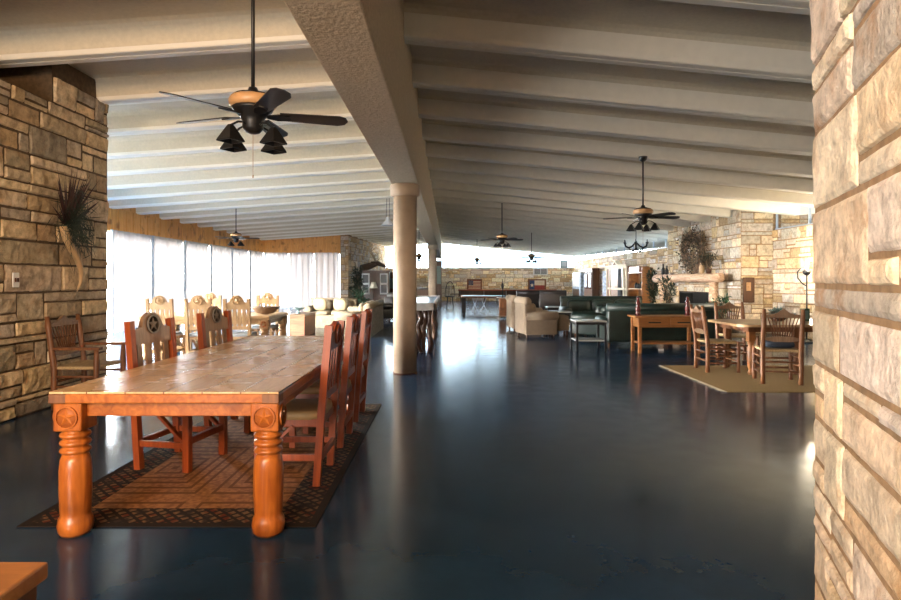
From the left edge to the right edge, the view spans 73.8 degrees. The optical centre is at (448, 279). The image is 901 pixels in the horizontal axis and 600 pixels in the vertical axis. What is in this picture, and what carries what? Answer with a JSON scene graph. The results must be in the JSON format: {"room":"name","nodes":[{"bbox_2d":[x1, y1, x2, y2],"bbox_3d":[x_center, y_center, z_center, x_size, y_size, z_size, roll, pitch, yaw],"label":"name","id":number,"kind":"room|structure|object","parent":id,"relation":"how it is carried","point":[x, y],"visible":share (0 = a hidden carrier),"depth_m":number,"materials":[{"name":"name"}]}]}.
{"room":"lodge lounge","nodes":[
{"label":"lodge lounge","id":0,"kind":"room"},
{"bbox_2d":[0,64,108,422],"bbox_3d":[-4.720,-0.555,2.186,0.660,3.950,11.372,0,0,0],"label":"wall","id":1,"kind":"structure","parent":0,"point":[53,122],"depth_m":6.62,"materials":[{"name":"brown stone"}]},
{"bbox_2d":[44,170,99,291],"bbox_3d":[-4.199,-0.577,6.881,0.439,1.435,0.940,0,0,14],"label":"decoration","id":2,"kind":"object","parent":1,"relation":"attached to","point":[71,210],"visible":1,"depth_m":6.81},
{"bbox_2d":[70,214,99,258],"bbox_3d":[-4.265,-0.474,7.058,0.126,0.626,0.642,0,0,0],"label":"trailing greenery","id":3,"kind":"object","parent":2,"relation":"on","point":[76,224],"depth_m":6.89,"materials":[{"name":"plant"}]},
{"bbox_2d":[341,235,385,297],"bbox_3d":[-4.818,-0.430,35.469,0.469,3.700,11.103,0,0,4],"label":"wall","id":4,"kind":"structure","parent":0,"point":[354,251],"depth_m":30.99,"materials":[{"name":"stone"}]},
{"bbox_2d":[266,252,287,307],"bbox_3d":[-8.595,0.010,29.900,1.230,2.760,0.096,0,0,0],"label":"curtain","id":5,"kind":"object","parent":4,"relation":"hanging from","point":[276,263],"visible":0.77,"depth_m":29.90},
{"bbox_2d":[289,252,313,307],"bbox_3d":[-7.335,0.010,29.900,1.250,2.760,0.097,0,0,0],"label":"curtain","id":6,"kind":"object","parent":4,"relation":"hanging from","point":[301,265],"visible":0.89,"depth_m":29.90,"materials":[{"name":"fabric"}]},
{"bbox_2d":[264,235,340,252],"bbox_3d":[-7.325,-2.023,30.027,3.850,1.366,0.185,0,0,0],"label":"trim","id":7,"kind":"structure","parent":4,"relation":"attached to","point":[325,244],"depth_m":29.97,"materials":[{"name":"brown wood"}]},
{"bbox_2d":[314,252,338,297],"bbox_3d":[-6.070,0.010,29.900,1.240,2.760,0.096,0,0,0],"label":"curtain","id":8,"kind":"object","parent":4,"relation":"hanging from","point":[326,265],"visible":0.73,"depth_m":29.91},
{"bbox_2d":[0,0,814,255],"bbox_3d":[-0.400,-2.311,18.595,18.200,1.397,45.350,0,0,0],"label":"ceiling","id":9,"kind":"structure","parent":0,"point":[538,117],"depth_m":9.01,"materials":[{"name":"paint"}]},
{"bbox_2d":[107,201,263,252],"bbox_3d":[-9.277,-1.894,18.950,0.185,1.108,22.100,0,0,0],"label":"trim","id":10,"kind":"structure","parent":9,"relation":"attached to","point":[126,219],"depth_m":19.82,"materials":[{"name":"brown wood"}]},
{"bbox_2d":[114,230,149,330],"bbox_3d":[-9.139,0.010,17.285,0.097,2.760,2.210,0,0,0],"label":"curtain","id":11,"kind":"object","parent":10,"relation":"hanging from","point":[131,250],"visible":0.84,"depth_m":17.29,"materials":[{"name":"fabric"}]},
{"bbox_2d":[150,235,182,313],"bbox_3d":[-9.140,0.010,19.535,0.096,2.760,2.210,0,0,0],"label":"curtain","id":12,"kind":"object","parent":10,"relation":"hanging from","point":[167,251],"visible":0.66,"depth_m":19.51,"materials":[{"name":"fabric"}]},
{"bbox_2d":[183,240,208,311],"bbox_3d":[-9.139,0.010,21.785,0.096,2.760,2.210,0,0,0],"label":"curtain","id":13,"kind":"object","parent":10,"relation":"hanging from","point":[197,253],"visible":0.74,"depth_m":21.72,"materials":[{"name":"fabric"}]},
{"bbox_2d":[212,245,230,311],"bbox_3d":[-9.140,0.010,24.035,0.097,2.760,2.210,0,0,0],"label":"curtain","id":14,"kind":"object","parent":10,"relation":"hanging from","point":[221,255],"visible":0.72,"depth_m":24.10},
{"bbox_2d":[230,248,247,311],"bbox_3d":[-9.140,0.010,26.285,0.098,2.760,2.210,0,0,0],"label":"curtain","id":15,"kind":"object","parent":10,"relation":"hanging from","point":[240,256],"visible":0.68,"depth_m":26.27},
{"bbox_2d":[248,251,263,309],"bbox_3d":[-9.140,0.010,28.535,0.098,2.760,2.210,0,0,0],"label":"curtain","id":16,"kind":"object","parent":10,"relation":"hanging from","point":[257,277],"visible":0.77,"depth_m":28.52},
{"bbox_2d":[215,231,259,245],"bbox_3d":[-6.424,-1.626,18.315,1.261,1.619,1.313,0,0,-15],"label":"ceiling fan","id":17,"kind":"object","parent":9,"relation":"hanging from","point":[236,236],"visible":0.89,"depth_m":18.21,"materials":[{"name":"black metal"}]},
{"bbox_2d":[159,0,347,177],"bbox_3d":[-1.377,-1.759,4.416,1.261,2.026,1.313,0,0,-16],"label":"ceiling fan","id":18,"kind":"object","parent":9,"relation":"hanging from","point":[253,106],"visible":1,"depth_m":4.33,"materials":[{"name":"black metal"}]},
{"bbox_2d":[284,0,441,258],"bbox_3d":[-0.662,-2.245,18.750,0.410,1.570,44.500,0,0,0],"label":"beam","id":19,"kind":"structure","parent":9,"relation":"attached to","point":[360,45],"depth_m":4.77,"materials":[{"name":"paint"}]},
{"bbox_2d":[483,233,522,247],"bbox_3d":[1.689,-1.689,18.315,1.261,1.836,1.313,0,0,-15],"label":"ceiling fan","id":20,"kind":"object","parent":9,"relation":"hanging from","point":[501,237],"visible":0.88,"depth_m":18.20,"materials":[{"name":"black metal"}]},
{"bbox_2d":[517,233,545,267],"bbox_3d":[3.766,-1.472,26.810,1.261,1.863,1.313,0,0,-10],"label":"ceiling fan","id":21,"kind":"object","parent":9,"relation":"hanging from","point":[531,256],"visible":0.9,"depth_m":26.74,"materials":[{"name":"black metal"}]},
{"bbox_2d":[624,239,648,251],"bbox_3d":[6.562,-1.552,21.000,0.953,1.141,0.920,0,0,0],"label":"chandelier","id":22,"kind":"object","parent":9,"relation":"hanging from","point":[636,243],"visible":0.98,"depth_m":20.88,"materials":[{"name":"black metal"}]},
{"bbox_2d":[603,156,679,231],"bbox_3d":[3.430,-1.382,10.410,1.261,1.509,1.313,0,0,-10],"label":"ceiling fan","id":23,"kind":"object","parent":9,"relation":"hanging from","point":[643,213],"visible":1,"depth_m":10.34,"materials":[{"name":"black metal"}]},
{"bbox_2d":[0,299,814,599],"bbox_3d":[-1.500,1.480,19.500,23.000,0.120,49.000,0,0,0],"label":"floor","id":24,"kind":"structure","parent":0,"point":[509,466],"depth_m":3.95,"materials":[{"name":"concrete"}]},
{"bbox_2d":[0,562,47,599],"bbox_3d":[-1.430,1.034,0.903,1.000,0.760,0.987,0,0,0],"label":"table","id":25,"kind":"object","parent":24,"relation":"on","point":[18,580],"visible":1,"depth_m":1.34,"materials":[{"name":"brown wood"}]},
{"bbox_2d":[45,314,125,409],"bbox_3d":[-4.106,0.909,6.826,0.612,1.024,0.621,0,0,0],"label":"armchair","id":26,"kind":"object","parent":24,"relation":"on","point":[95,365],"visible":0.69,"depth_m":6.72,"materials":[{"name":"brown wood"}]},
{"bbox_2d":[110,229,113,332],"bbox_3d":[-9.060,0.030,16.150,0.060,2.780,0.050,0,0,0],"label":"trim","id":27,"kind":"structure","parent":24,"relation":"on","point":[111,230],"depth_m":16.13,"materials":[{"name":"paint"}]},
{"bbox_2d":[152,236,153,299],"bbox_3d":[-9.060,0.030,18.400,0.060,2.780,0.050,0,0,0],"label":"trim","id":28,"kind":"structure","parent":24,"relation":"on","point":[152,236],"depth_m":18.38,"materials":[{"name":"paint"}]},
{"bbox_2d":[145,295,185,359],"bbox_3d":[-4.906,0.842,10.417,0.456,1.160,0.548,0,0,0],"label":"dining chair","id":29,"kind":"object","parent":24,"relation":"on","point":[158,302],"visible":0.54,"depth_m":10.19,"materials":[{"name":"brown wood"}]},
{"bbox_2d":[184,240,185,298],"bbox_3d":[-9.060,0.030,20.650,0.060,2.780,0.050,0,0,0],"label":"trim","id":30,"kind":"structure","parent":24,"relation":"on","point":[184,240],"depth_m":20.63,"materials":[{"name":"paint"}]},
{"bbox_2d":[16,404,381,526],"bbox_3d":[-1.620,1.416,5.140,1.720,0.008,3.400,0,0,0],"label":"rug","id":31,"kind":"object","parent":24,"relation":"on","point":[218,490],"visible":0.69,"depth_m":4.12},
{"bbox_2d":[124,312,227,472],"bbox_3d":[-2.118,0.834,4.686,0.548,1.160,0.522,0,0,11],"label":"dining chair","id":32,"kind":"object","parent":31,"relation":"on","point":[151,329],"visible":0.66,"depth_m":4.58,"materials":[{"name":"red wood"}]},
{"bbox_2d":[48,336,361,537],"bbox_3d":[-1.553,1.015,4.930,1.265,0.810,3.324,0,0,0],"label":"dining table","id":33,"kind":"object","parent":31,"relation":"on","point":[256,377],"visible":0.8,"depth_m":3.35,"materials":[{"name":"brown wood"}]},
{"bbox_2d":[196,306,251,432],"bbox_3d":[-2.063,0.834,5.836,0.548,1.160,0.522,0,0,10],"label":"dining chair","id":34,"kind":"object","parent":31,"relation":"on","point":[214,321],"visible":0.39,"depth_m":5.80,"materials":[{"name":"red wood"}]},
{"bbox_2d":[254,320,344,486],"bbox_3d":[-1.059,0.856,4.360,0.544,1.115,0.522,0,0,0],"label":"dining chair","id":35,"kind":"object","parent":31,"relation":"on","point":[300,412],"visible":0.73,"depth_m":4.14,"materials":[{"name":"red wood"}]},
{"bbox_2d":[286,399,331,419],"bbox_3d":[-1.100,0.937,4.360,0.460,0.070,0.494,0,0,0],"label":"seat cushion","id":36,"kind":"object","parent":35,"relation":"on","point":[297,409],"depth_m":4.18,"materials":[{"name":"beige leather"}]},
{"bbox_2d":[289,313,361,447],"bbox_3d":[-1.069,0.856,5.300,0.544,1.115,0.522,0,0,0],"label":"dining chair","id":37,"kind":"object","parent":31,"relation":"on","point":[353,323],"visible":0.68,"depth_m":5.07,"materials":[{"name":"red wood"}]},
{"bbox_2d":[300,379,350,393],"bbox_3d":[-1.110,0.937,5.300,0.460,0.070,0.494,0,0,0],"label":"seat cushion","id":38,"kind":"object","parent":37,"relation":"on","point":[314,388],"depth_m":5.06,"materials":[{"name":"beige leather"}]},
{"bbox_2d":[338,309,372,421],"bbox_3d":[-1.079,0.856,6.220,0.544,1.115,0.522,0,0,0],"label":"dining chair","id":39,"kind":"object","parent":31,"relation":"on","point":[366,317],"visible":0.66,"depth_m":6.00,"materials":[{"name":"red wood"}]},
{"bbox_2d":[184,295,221,352],"bbox_3d":[-4.255,0.842,10.417,0.456,1.160,0.548,0,0,0],"label":"dining chair","id":40,"kind":"object","parent":24,"relation":"on","point":[197,302],"visible":0.63,"depth_m":10.20,"materials":[{"name":"brown wood"}]},
{"bbox_2d":[189,331,216,336],"bbox_3d":[-4.255,0.945,10.460,0.428,0.070,0.460,0,0,0],"label":"seat cushion","id":41,"kind":"object","parent":40,"relation":"on","point":[195,334],"depth_m":10.24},
{"bbox_2d":[189,293,221,349],"bbox_3d":[-4.948,0.842,12.233,0.456,1.160,0.548,0,0,0],"label":"dining chair","id":42,"kind":"object","parent":24,"relation":"on","point":[215,301],"visible":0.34,"depth_m":12.44,"materials":[{"name":"brown wood"}]},
{"bbox_2d":[139,312,288,359],"bbox_3d":[-4.320,1.030,11.250,2.304,0.780,1.312,0,0,0],"label":"dining table","id":43,"kind":"object","parent":24,"relation":"on","point":[264,321],"visible":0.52,"depth_m":10.81,"materials":[{"name":"brown wood"}]},
{"bbox_2d":[251,306,280,313],"bbox_3d":[-3.420,0.569,11.200,0.561,0.143,0.396,0,0,0],"label":"dough bowl","id":44,"kind":"object","parent":43,"relation":"on","point":[258,309],"visible":0.98,"depth_m":11.08,"materials":[{"name":"brown wood"}]},
{"bbox_2d":[231,248,232,311],"bbox_3d":[-9.060,0.030,25.150,0.060,2.780,0.050,0,0,0],"label":"trim","id":45,"kind":"structure","parent":24,"relation":"on","point":[231,248],"depth_m":25.12,"materials":[{"name":"paint"}]},
{"bbox_2d":[223,295,258,339],"bbox_3d":[-3.595,0.842,10.417,0.456,1.160,0.548,0,0,0],"label":"dining chair","id":46,"kind":"object","parent":24,"relation":"on","point":[236,302],"visible":0.66,"depth_m":10.20,"materials":[{"name":"brown wood"}]},
{"bbox_2d":[232,331,256,336],"bbox_3d":[-3.595,0.945,10.460,0.428,0.070,0.460,0,0,0],"label":"seat cushion","id":47,"kind":"object","parent":46,"relation":"on","point":[239,333],"depth_m":10.25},
{"bbox_2d":[251,293,278,335],"bbox_3d":[-3.750,0.842,12.233,0.456,1.160,0.548,0,0,0],"label":"dining chair","id":48,"kind":"object","parent":24,"relation":"on","point":[267,298],"visible":0.46,"depth_m":12.43,"materials":[{"name":"brown wood"}]},
{"bbox_2d":[251,324,275,328],"bbox_3d":[-3.750,0.945,12.190,0.428,0.070,0.460,0,0,0],"label":"seat cushion","id":49,"kind":"object","parent":48,"relation":"on","point":[273,326],"depth_m":12.02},
{"bbox_2d":[288,312,315,335],"bbox_3d":[-3.800,1.140,15.620,0.430,0.560,1.240,0,0,0],"label":"chest","id":50,"kind":"object","parent":24,"relation":"on","point":[303,324],"visible":0.84,"depth_m":15.02,"materials":[{"name":"brown wood"}]},
{"bbox_2d":[304,298,357,327],"bbox_3d":[-3.550,0.986,18.308,1.530,0.868,0.924,0,0,0],"label":"loveseat","id":51,"kind":"object","parent":24,"relation":"on","point":[325,317],"visible":0.35,"depth_m":17.94,"materials":[{"name":"fabric"}]},
{"bbox_2d":[314,298,326,310],"bbox_3d":[-3.850,0.730,18.000,0.400,0.375,0.178,0,0,-2],"label":"throw pillow","id":52,"kind":"object","parent":51,"relation":"on","point":[320,304],"visible":1,"depth_m":17.94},
{"bbox_2d":[334,298,346,310],"bbox_3d":[-3.250,0.730,18.000,0.400,0.375,0.178,0,0,-2],"label":"throw pillow","id":53,"kind":"object","parent":51,"relation":"on","point":[340,304],"visible":1,"depth_m":17.94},
{"bbox_2d":[333,299,350,309],"bbox_3d":[-3.275,0.780,18.480,0.550,0.400,0.220,0,0,0],"label":"cushion","id":54,"kind":"object","parent":51,"relation":"on","point":[348,300],"depth_m":18.43,"materials":[{"name":"fabric"}]},
{"bbox_2d":[348,266,364,305],"bbox_3d":[-4.257,0.368,27.984,0.896,2.104,0.846,0,0,-38],"label":"artificial tree","id":55,"kind":"object","parent":24,"relation":"on","point":[357,279],"visible":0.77,"depth_m":27.93,"materials":[{"name":"green plant"}]},
{"bbox_2d":[334,300,383,336],"bbox_3d":[-2.352,0.996,16.200,0.924,0.848,2.930,0,0,0],"label":"sofa","id":56,"kind":"object","parent":24,"relation":"on","point":[377,306],"visible":0.38,"depth_m":15.28,"materials":[{"name":"fabric"}]},
{"bbox_2d":[348,286,369,304],"bbox_3d":[-3.213,0.809,21.983,0.940,1.221,0.652,0,0,42],"label":"potted plant","id":57,"kind":"object","parent":24,"relation":"on","point":[359,295],"visible":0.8,"depth_m":21.91,"materials":[{"name":"green plant"}]},
{"bbox_2d":[360,270,390,301],"bbox_3d":[-3.700,0.470,30.300,1.560,1.900,0.540,0,0,0],"label":"china cabinet","id":58,"kind":"object","parent":24,"relation":"on","point":[381,277],"visible":0.53,"depth_m":30.10,"materials":[{"name":"brown wood"}]},
{"bbox_2d":[360,241,386,269],"bbox_3d":[-3.866,-1.240,30.136,1.106,1.542,1.191,0,0,-37],"label":"mount","id":59,"kind":"object","parent":58,"relation":"on","point":[367,266],"visible":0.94,"depth_m":30.00,"materials":[{"name":"brown fur"}]},
{"bbox_2d":[383,292,392,319],"bbox_3d":[-2.195,0.926,20.605,0.970,0.988,1.060,0,0,-30],"label":"recliner","id":60,"kind":"object","parent":24,"relation":"on","point":[388,301],"visible":0.44,"depth_m":20.18,"materials":[{"name":"black leather"}]},
{"bbox_2d":[390,182,419,374],"bbox_3d":[-0.665,-0.019,9.180,0.444,2.879,0.444,0,0,0],"label":"column","id":61,"kind":"structure","parent":24,"relation":"on","point":[404,194],"depth_m":9.02,"materials":[{"name":"paint"}]},
{"bbox_2d":[417,295,439,352],"bbox_3d":[-0.630,0.945,14.200,0.780,1.021,5.700,0,0,0],"label":"table","id":62,"kind":"object","parent":24,"relation":"on","point":[427,311],"visible":0.66,"depth_m":11.73,"materials":[{"name":"brown wood"}]},
{"bbox_2d":[427,245,437,294],"bbox_3d":[-0.665,-0.019,25.000,0.444,2.879,0.444,0,0,0],"label":"column","id":63,"kind":"structure","parent":24,"relation":"on","point":[432,249],"depth_m":24.84,"materials":[{"name":"paint"}]},
{"bbox_2d":[437,261,441,305],"bbox_3d":[-0.562,0.170,33.490,0.360,2.500,0.420,0,0,0],"label":"tall cabinet","id":64,"kind":"object","parent":24,"relation":"on","point":[439,263],"visible":0.56,"depth_m":33.30,"materials":[{"name":"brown wood"}]},
{"bbox_2d":[461,295,505,311],"bbox_3d":[1.579,1.067,27.200,2.000,0.724,1.200,0,0,0],"label":"table","id":65,"kind":"object","parent":24,"relation":"on","point":[463,297],"visible":0.69,"depth_m":26.65,"materials":[{"name":"brown wood"}]},
{"bbox_2d":[497,279,505,316],"bbox_3d":[1.967,0.694,21.790,0.410,1.449,0.420,0,0,0],"label":"rolling cart","id":66,"kind":"object","parent":24,"relation":"on","point":[502,300],"visible":0.77,"depth_m":21.65,"materials":[{"name":"brown wood"}]},
{"bbox_2d":[458,289,555,300],"bbox_3d":[3.939,1.030,40.450,6.600,0.780,0.600,0,0,0],"label":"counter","id":67,"kind":"object","parent":24,"relation":"on","point":[506,292],"visible":0.61,"depth_m":40.65,"materials":[{"name":"brown wood"}]},
{"bbox_2d":[506,295,542,330],"bbox_3d":[2.129,0.921,16.999,0.900,0.998,0.880,0,0,-6],"label":"armchair","id":68,"kind":"object","parent":24,"relation":"on","point":[510,304],"visible":0.41,"depth_m":16.71,"materials":[{"name":"beige fabric"}]},
{"bbox_2d":[516,290,539,307],"bbox_3d":[3.623,0.941,26.990,1.330,0.958,0.970,0,0,0],"label":"armchair","id":69,"kind":"object","parent":24,"relation":"on","point":[534,295],"visible":0.29,"depth_m":26.52,"materials":[{"name":"black leather"}]},
{"bbox_2d":[514,296,558,337],"bbox_3d":[2.192,0.921,15.098,0.900,0.998,0.880,0,0,-12],"label":"armchair","id":70,"kind":"object","parent":24,"relation":"on","point":[529,320],"visible":1,"depth_m":14.73,"materials":[{"name":"beige fabric"}]},
{"bbox_2d":[538,290,566,310],"bbox_3d":[4.265,0.916,24.490,1.210,1.008,0.970,0,0,10],"label":"armchair","id":71,"kind":"object","parent":24,"relation":"on","point":[547,297],"visible":0.56,"depth_m":24.05,"materials":[{"name":"black leather"}]},
{"bbox_2d":[557,315,568,334],"bbox_3d":[2.847,1.165,15.600,0.500,0.510,0.500,0,0,0],"label":"ottoman","id":72,"kind":"object","parent":24,"relation":"on","point":[563,320],"visible":0.48,"depth_m":15.35,"materials":[{"name":"beige fabric"}]},
{"bbox_2d":[572,272,583,295],"bbox_3d":[8.310,0.470,38.200,0.440,1.900,2.400,0,0,0],"label":"window","id":73,"kind":"structure","parent":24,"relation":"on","point":[578,277],"depth_m":37.52,"materials":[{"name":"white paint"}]},
{"bbox_2d":[570,319,606,351],"bbox_3d":[2.837,1.115,12.200,0.620,0.610,0.620,0,0,0],"label":"side table","id":74,"kind":"object","parent":24,"relation":"on","point":[598,322],"visible":1,"depth_m":12.00,"materials":[{"name":"black metal"}]},
{"bbox_2d":[571,337,603,340],"bbox_3d":[2.837,1.208,12.200,0.580,0.025,0.580,0,0,0],"label":"shelf","id":75,"kind":"object","parent":74,"relation":"attached to","point":[572,338],"depth_m":12.17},
{"bbox_2d":[571,304,605,336],"bbox_3d":[3.573,1.000,14.595,0.920,0.840,1.010,0,0,30],"label":"armchair","id":76,"kind":"object","parent":24,"relation":"on","point":[585,330],"visible":0.34,"depth_m":14.25,"materials":[{"name":"green leather"}]},
{"bbox_2d":[595,304,605,312],"bbox_3d":[3.720,0.780,14.510,0.220,0.400,0.610,0,0,30],"label":"cushion","id":77,"kind":"object","parent":76,"relation":"on","point":[598,307],"depth_m":14.27,"materials":[{"name":"green leather"}]},
{"bbox_2d":[583,268,599,295],"bbox_3d":[8.300,0.380,34.900,0.460,2.080,2.100,0,0,0],"label":"tall cabinet","id":78,"kind":"object","parent":24,"relation":"on","point":[591,275],"visible":0.71,"depth_m":34.00,"materials":[{"name":"brown wood"}]},
{"bbox_2d":[559,296,641,324],"bbox_3d":[4.567,0.951,17.610,2.530,0.938,0.970,0,0,0],"label":"sofa","id":79,"kind":"object","parent":24,"relation":"on","point":[567,303],"visible":0.27,"depth_m":17.73,"materials":[{"name":"green leather"}]},
{"bbox_2d":[567,300,590,310],"bbox_3d":[3.868,0.780,17.805,0.700,0.400,0.220,0,0,0],"label":"cushion","id":80,"kind":"object","parent":79,"relation":"on","point":[576,305],"depth_m":17.70,"materials":[{"name":"green leather"}]},
{"bbox_2d":[591,300,613,310],"bbox_3d":[4.567,0.780,17.805,0.700,0.400,0.220,0,0,0],"label":"cushion","id":81,"kind":"object","parent":79,"relation":"on","point":[593,302],"depth_m":17.71,"materials":[{"name":"green leather"}]},
{"bbox_2d":[602,271,605,295],"bbox_3d":[8.395,0.470,31.900,0.090,1.900,1.800,0,0,0],"label":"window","id":82,"kind":"structure","parent":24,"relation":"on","point":[603,272],"depth_m":32.27,"materials":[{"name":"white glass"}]},
{"bbox_2d":[605,260,636,295],"bbox_3d":[8.265,0.240,28.900,0.570,2.360,3.700,0,0,0],"label":"window","id":83,"kind":"structure","parent":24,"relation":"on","point":[617,274],"depth_m":28.65,"materials":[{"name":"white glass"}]},
{"bbox_2d":[629,266,652,302],"bbox_3d":[8.310,0.420,26.000,0.480,2.000,1.860,0,0,0],"label":"bookcase","id":84,"kind":"object","parent":24,"relation":"on","point":[637,274],"visible":0.55,"depth_m":26.13,"materials":[{"name":"brown wood"}]},
{"bbox_2d":[645,268,659,302],"bbox_3d":[7.534,0.459,22.088,0.738,1.921,0.692,0,0,-39],"label":"artificial tree","id":85,"kind":"object","parent":24,"relation":"on","point":[652,286],"visible":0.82,"depth_m":22.00,"materials":[{"name":"green plant"}]},
{"bbox_2d":[595,303,714,347],"bbox_3d":[4.400,0.951,12.840,2.330,0.938,0.970,0,0,0],"label":"sofa","id":86,"kind":"object","parent":24,"relation":"on","point":[618,322],"visible":0.48,"depth_m":12.37,"materials":[{"name":"green leather"}]},
{"bbox_2d":[654,275,678,302],"bbox_3d":[5.072,0.642,13.988,0.596,1.556,0.694,0,0,35],"label":"potted plant","id":87,"kind":"object","parent":24,"relation":"on","point":[666,293],"visible":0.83,"depth_m":13.92,"materials":[{"name":"green plant"}]},
{"bbox_2d":[627,315,706,352],"bbox_3d":[4.300,1.060,11.850,1.380,0.720,0.540,0,0,0],"label":"console table","id":88,"kind":"object","parent":24,"relation":"on","point":[641,321],"visible":0.84,"depth_m":11.62,"materials":[{"name":"brown wood"}]},
{"bbox_2d":[634,341,693,343],"bbox_3d":[4.270,1.235,11.850,1.100,0.030,0.400,0,0,0],"label":"shelf","id":89,"kind":"object","parent":88,"relation":"attached to","point":[639,342],"depth_m":11.71,"materials":[{"name":"brown wood"}]},
{"bbox_2d":[652,273,724,302],"bbox_3d":[7.329,0.610,18.671,0.313,1.637,4.972,0,0,0],"label":"fireplace mantel","id":90,"kind":"object","parent":24,"relation":"on","point":[713,279],"visible":0.62,"depth_m":17.34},
{"bbox_2d":[675,225,708,273],"bbox_3d":[7.474,-0.860,18.476,0.354,1.785,2.432,0,0,0],"label":"wreath","id":91,"kind":"object","parent":90,"relation":"on","point":[686,242],"visible":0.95,"depth_m":18.40,"materials":[{"name":"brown plant"}]},
{"bbox_2d":[698,250,717,273],"bbox_3d":[7.270,-0.529,16.749,0.685,0.698,0.611,0,0,-22],"label":"greenery","id":92,"kind":"object","parent":90,"relation":"on","point":[708,263],"visible":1,"depth_m":16.73,"materials":[{"name":"brown plant"}]},
{"bbox_2d":[706,292,732,336],"bbox_3d":[6.818,0.856,15.086,0.677,1.129,0.598,0,0,0],"label":"potted plant","id":93,"kind":"object","parent":24,"relation":"on","point":[727,296],"visible":0.47,"depth_m":15.02,"materials":[{"name":"green plant"}]},
{"bbox_2d":[659,365,814,391],"bbox_3d":[5.085,1.411,8.748,3.271,0.018,2.344,0,0,0],"label":"jute rug","id":94,"kind":"object","parent":24,"relation":"on","point":[727,379],"visible":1,"depth_m":8.60,"materials":[{"name":"wicker"}]},
{"bbox_2d":[690,304,740,372],"bbox_3d":[4.165,0.901,9.401,0.593,1.024,0.542,0,0,2],"label":"chair","id":95,"kind":"object","parent":94,"relation":"on","point":[698,320],"visible":1,"depth_m":9.28,"materials":[{"name":"brown wood"}]},
{"bbox_2d":[708,319,812,374],"bbox_3d":[5.400,1.032,9.350,2.300,0.760,1.300,0,0,0],"label":"dining table","id":96,"kind":"object","parent":94,"relation":"on","point":[750,326],"visible":0.45,"depth_m":8.95,"materials":[{"name":"brown wood"}]},
{"bbox_2d":[752,309,804,385],"bbox_3d":[4.556,0.901,8.306,0.542,1.024,0.593,0,0,14],"label":"chair","id":97,"kind":"object","parent":94,"relation":"on","point":[783,313],"visible":0.98,"depth_m":8.10,"materials":[{"name":"brown wood"}]},
{"bbox_2d":[765,340,794,347],"bbox_3d":[4.565,0.885,8.340,0.400,0.100,0.360,0,0,14],"label":"seat pad","id":98,"kind":"object","parent":97,"relation":"on","point":[770,344],"visible":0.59,"depth_m":8.18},
{"bbox_2d":[714,302,759,362],"bbox_3d":[4.980,0.901,10.385,0.542,1.024,0.593,0,0,0],"label":"chair","id":99,"kind":"object","parent":24,"relation":"on","point":[728,305],"visible":0.6,"depth_m":10.57,"materials":[{"name":"brown wood"}]},
{"bbox_2d":[797,265,812,342],"bbox_3d":[8.120,0.545,13.600,0.336,1.750,0.336,0,0,45],"label":"floor lamp","id":100,"kind":"object","parent":24,"relation":"on","point":[806,272],"visible":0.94,"depth_m":13.59,"materials":[{"name":"black metal"}]},
{"bbox_2d":[386,268,573,300],"bbox_3d":[2.000,0.310,41.150,13.200,2.220,0.400,0,0,0],"label":"wall","id":101,"kind":"structure","parent":0,"point":[513,278],"depth_m":40.99,"materials":[{"name":"stone"}]},
{"bbox_2d":[467,279,481,288],"bbox_3d":[1.774,0.341,40.925,1.023,0.819,0.030,0,0,0],"label":"flag","id":102,"kind":"object","parent":101,"relation":"attached to","point":[471,283],"visible":0.88,"depth_m":40.92,"materials":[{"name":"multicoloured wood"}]},
{"bbox_2d":[528,279,545,288],"bbox_3d":[6.037,0.358,40.925,1.228,0.853,0.030,0,0,0],"label":"flag","id":103,"kind":"object","parent":101,"relation":"attached to","point":[532,283],"visible":0.66,"depth_m":40.92,"materials":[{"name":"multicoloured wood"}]},
{"bbox_2d":[533,268,547,274],"bbox_3d":[6.271,-0.579,40.895,1.000,0.440,0.070,0,0,0],"label":"air vent","id":104,"kind":"object","parent":101,"relation":"in","point":[536,271],"visible":1,"depth_m":40.86,"materials":[{"name":"white metal"}]},
{"bbox_2d":[574,224,814,339],"bbox_3d":[8.741,0.050,20.000,0.418,2.740,42.000,0,0,0],"label":"wall","id":105,"kind":"structure","parent":0,"point":[793,246],"depth_m":15.25,"materials":[{"name":"stone"}]},
{"bbox_2d":[575,238,667,260],"bbox_3d":[8.700,-1.604,31.100,0.080,0.698,19.850,0,0,0],"label":"window","id":106,"kind":"structure","parent":105,"relation":"in","point":[660,243],"depth_m":29.83,"materials":[{"name":"glass"}]},
{"bbox_2d":[775,206,814,229],"bbox_3d":[8.700,-1.634,14.450,0.080,0.638,2.950,0,0,0],"label":"window","id":107,"kind":"structure","parent":105,"relation":"in","point":[805,217],"depth_m":14.96,"materials":[{"name":"glass"}]},
{"bbox_2d":[667,210,775,333],"bbox_3d":[8.296,-0.230,18.551,1.208,3.300,5.408,0,0,0],"label":"wall","id":108,"kind":"structure","parent":0,"point":[743,241],"depth_m":16.04,"materials":[{"name":"stone"}]},
{"bbox_2d":[679,291,708,302],"bbox_3d":[8.010,0.895,18.925,0.480,1.050,2.550,0,0,0],"label":"fireplace","id":109,"kind":"object","parent":108,"relation":"attached to","point":[694,297],"depth_m":19.84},
{"bbox_2d":[743,277,754,302],"bbox_3d":[7.910,0.264,15.808,0.300,0.660,0.067,0,0,0],"label":"framed picture","id":110,"kind":"object","parent":108,"relation":"attached to","point":[748,282],"visible":0.94,"depth_m":15.81,"materials":[{"name":"brown wood"}]},
{"bbox_2d":[809,0,900,599],"bbox_3d":[1.012,-0.555,0.576,0.720,3.950,2.622,0,0,21],"label":"wall","id":111,"kind":"structure","parent":0,"point":[856,44],"depth_m":1.44,"materials":[{"name":"beige stone"}]},
{"label":"outside","id":112,"kind":"structure","parent":0,"visible":0},
{"bbox_2d":[107,289,339,316],"bbox_3d":[0.000,1.645,40.000,120.000,0.150,140.000,0,0,0],"label":"ground","id":113,"kind":"structure","parent":112,"point":[108,290],"depth_m":53.83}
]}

